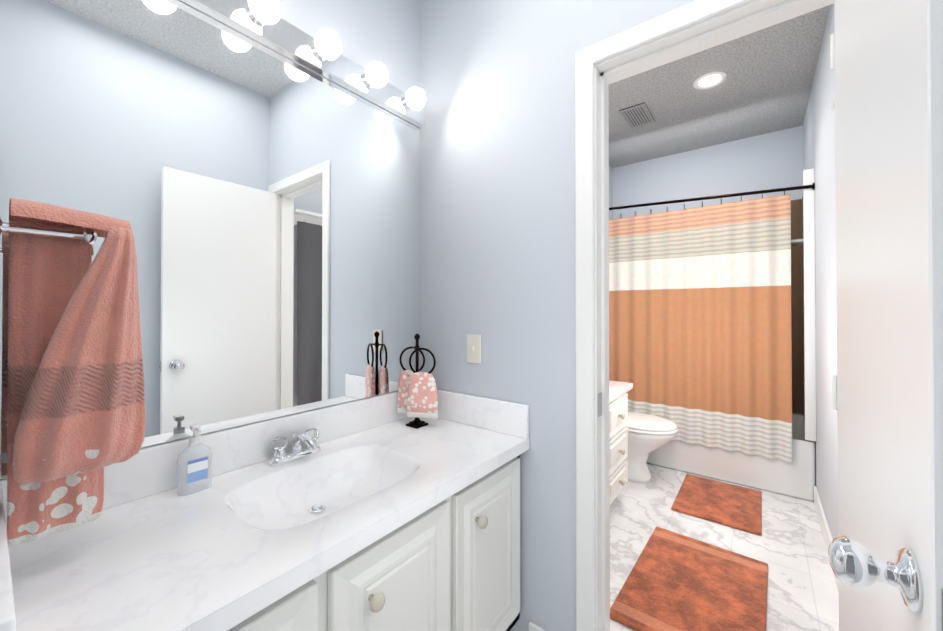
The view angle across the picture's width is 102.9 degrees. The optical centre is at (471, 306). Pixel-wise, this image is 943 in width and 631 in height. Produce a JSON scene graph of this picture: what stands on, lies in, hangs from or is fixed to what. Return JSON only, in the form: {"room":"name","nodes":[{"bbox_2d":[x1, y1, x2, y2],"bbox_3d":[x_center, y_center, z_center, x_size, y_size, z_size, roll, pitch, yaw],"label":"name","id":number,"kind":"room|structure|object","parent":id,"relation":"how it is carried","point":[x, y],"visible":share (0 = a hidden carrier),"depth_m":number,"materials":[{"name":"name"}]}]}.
{"room":"bathroom","nodes":[
{"label":"bathroom","id":0,"kind":"room"},
{"bbox_2d":[0,0,612,479],"bbox_3d":[0.208,-0.109,2.400,0.120,2.740,4.290,0,-1,38],"label":"wall","id":1,"kind":"structure","parent":0,"point":[384,32],"depth_m":1.52,"materials":[{"name":"blue paint"}]},
{"bbox_2d":[0,0,420,478],"bbox_3d":[-0.604,-0.231,1.241,0.005,1.173,1.214,0,-1,38],"label":"mirror","id":2,"kind":"object","parent":1,"relation":"attached to","point":[265,202],"visible":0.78,"depth_m":1.08,"materials":[{"name":"clear glass"}]},
{"bbox_2d":[179,0,425,127],"bbox_3d":[-0.549,-0.868,1.203,0.145,0.095,1.212,0,-1,38],"label":"vanity light","id":3,"kind":"object","parent":1,"relation":"attached to","point":[263,23],"visible":1,"depth_m":1.24,"materials":[{"name":"white glass"}]},
{"bbox_2d":[609,183,814,462],"bbox_3d":[1.597,0.082,2.860,1.510,1.876,0.046,0,-1,38],"label":"shower curtain","id":4,"kind":"object","parent":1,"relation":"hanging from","point":[700,347],"visible":0.79,"depth_m":2.74,"materials":[{"name":"fabric"}]},
{"bbox_2d":[420,0,694,630],"bbox_3d":[0.401,-0.117,1.311,1.515,2.740,0.120,0,-1,38],"label":"wall","id":5,"kind":"structure","parent":0,"point":[497,82],"depth_m":1.41,"materials":[{"name":"blue paint"}]},
{"bbox_2d":[467,334,480,363],"bbox_3d":[0.007,0.171,1.525,0.070,0.116,0.015,0,-1,38],"label":"light switch","id":6,"kind":"object","parent":5,"relation":"attached to","point":[473,348],"visible":1,"depth_m":1.52,"materials":[{"name":"white plastic"}]},
{"bbox_2d":[575,0,833,630],"bbox_3d":[0.690,0.198,1.086,0.751,2.108,0.154,0,-1,38],"label":"door frame","id":7,"kind":"structure","parent":5,"relation":"attached to","point":[693,27],"depth_m":1.23,"materials":[{"name":"white wood"}]},
{"bbox_2d":[828,0,942,630],"bbox_3d":[0.675,0.226,0.619,0.179,2.020,0.628,0,-1,38],"label":"door","id":8,"kind":"structure","parent":7,"relation":"attached to","point":[885,551],"depth_m":0.50,"materials":[{"name":"white wood"}]},
{"bbox_2d":[613,125,803,415],"bbox_3d":[2.129,-0.100,3.552,1.515,2.740,0.120,0,-1,38],"label":"wall","id":9,"kind":"structure","parent":0,"point":[771,160],"depth_m":3.42,"materials":[{"name":"blue paint"}]},
{"bbox_2d":[791,197,804,416],"bbox_3d":[1.854,-0.004,3.195,1.515,1.738,0.780,0,-1,38],"label":"wall tile","id":10,"kind":"structure","parent":9,"relation":"attached to","point":[797,297],"depth_m":3.06,"materials":[{"name":"brown tile"}]},
{"bbox_2d":[609,5,829,167],"bbox_3d":[1.283,-1.508,2.466,1.755,0.060,2.890,0,-1,38],"label":"ceiling","id":11,"kind":"structure","parent":0,"point":[765,87],"depth_m":2.62,"materials":[{"name":"white paint"}]},
{"bbox_2d":[619,102,654,128],"bbox_3d":[1.282,-1.468,2.902,0.180,0.013,0.340,0,-1,38],"label":"ceiling vent","id":12,"kind":"object","parent":11,"relation":"in","point":[638,115],"visible":1,"depth_m":2.89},
{"bbox_2d":[693,71,726,89],"bbox_3d":[1.554,-1.473,2.452,0.190,0.010,0.190,0,-1,38],"label":"recessed light","id":13,"kind":"object","parent":11,"relation":"in","point":[710,80],"visible":1,"depth_m":2.44,"materials":[{"name":"white glass"}]},
{"bbox_2d":[610,463,838,630],"bbox_3d":[0.471,1.284,1.392,1.755,0.060,5.550,0,-1,38],"label":"floor","id":14,"kind":"structure","parent":0,"point":[788,546],"depth_m":2.02,"materials":[{"name":"stone"}]},
{"bbox_2d":[0,389,528,630],"bbox_3d":[-0.377,0.804,1.058,0.578,0.895,1.214,0,-1,38],"label":"bathroom vanity","id":15,"kind":"object","parent":14,"relation":"on","point":[375,513],"visible":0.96,"depth_m":0.92,"materials":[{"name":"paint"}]},
{"bbox_2d":[177,424,211,495],"bbox_3d":[-0.711,0.391,0.972,0.061,0.168,0.072,0,-1,38],"label":"soap dispenser","id":16,"kind":"object","parent":15,"relation":"on","point":[197,469],"visible":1,"depth_m":0.97,"materials":[{"name":"plastic"}]},
{"bbox_2d":[397,333,437,428],"bbox_3d":[-0.220,0.293,1.521,0.194,0.372,0.079,0,-1,38],"label":"towel stand","id":17,"kind":"object","parent":15,"relation":"on","point":[417,394],"visible":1,"depth_m":1.49,"materials":[{"name":"pink fabric"}]},
{"bbox_2d":[609,380,632,504],"bbox_3d":[0.463,0.830,2.143,0.583,0.860,1.235,0,-1,38],"label":"base cabinet","id":18,"kind":"object","parent":14,"relation":"on","point":[618,416],"visible":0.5,"depth_m":2.28,"materials":[{"name":"paint"}]},
{"bbox_2d":[626,411,677,482],"bbox_3d":[1.135,0.881,2.859,0.771,0.768,0.490,0,-1,38],"label":"toilet","id":19,"kind":"object","parent":14,"relation":"on","point":[648,434],"visible":0.31,"depth_m":2.66,"materials":[{"name":"ceramic"}]},
{"bbox_2d":[610,526,767,630],"bbox_3d":[0.992,1.247,1.670,0.520,0.016,0.806,0,-1,38],"label":"rug","id":20,"kind":"object","parent":14,"relation":"on","point":[674,581],"visible":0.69,"depth_m":1.65,"materials":[{"name":"fabric"}]},
{"bbox_2d":[671,474,761,535],"bbox_3d":[1.600,1.253,2.438,0.445,0.016,0.615,0,-1,38],"label":"rug","id":21,"kind":"object","parent":14,"relation":"on","point":[730,505],"visible":0.96,"depth_m":2.38,"materials":[{"name":"fabric"}]},
{"bbox_2d":[646,414,814,500],"bbox_3d":[1.853,1.073,3.186,1.509,0.388,0.777,0,-1,38],"label":"bathtub","id":22,"kind":"object","parent":14,"relation":"on","point":[795,478],"visible":0.4,"depth_m":2.65,"materials":[{"name":"ceramic"}]},
{"bbox_2d":[803,4,837,537],"bbox_3d":[1.503,-0.116,1.402,0.120,2.740,4.290,0,-1,38],"label":"wall","id":23,"kind":"structure","parent":0,"point":[819,139],"depth_m":2.03,"materials":[{"name":"blue paint"}]},
{"bbox_2d":[529,486,838,630],"bbox_3d":[0.840,1.199,1.411,0.955,0.110,3.270,0,-1,38],"label":"baseboard","id":24,"kind":"structure","parent":23,"relation":"attached to","point":[826,532],"depth_m":2.01,"materials":[{"name":"white wood"}]},
{"bbox_2d":[791,168,815,440],"bbox_3d":[2.222,-0.014,2.539,0.130,1.748,0.250,0,-1,38],"label":"trim","id":25,"kind":"structure","parent":23,"relation":"attached to","point":[807,241],"depth_m":2.42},
{"bbox_2d":[830,93,834,109],"bbox_3d":[1.168,-0.003,1.129,0.075,1.440,0.470,0,-1,38],"label":"wall shelf","id":26,"kind":"object","parent":23,"relation":"attached to","point":[832,106],"depth_m":1.30,"materials":[{"name":"silver metal"}]},
{"bbox_3d":[-0.417,-0.124,0.250,1.515,2.740,0.120,0,-1,38],"label":"wall","id":27,"kind":"structure","parent":0,"visible":0},
{"bbox_2d":[0,198,145,546],"bbox_3d":[-0.738,0.114,0.696,0.149,0.600,0.194,0,-1,38],"label":"towel","id":28,"kind":"object","parent":27,"relation":"attached to","point":[76,416],"visible":1,"depth_m":0.68,"materials":[{"name":"pink fabric"}]}
]}

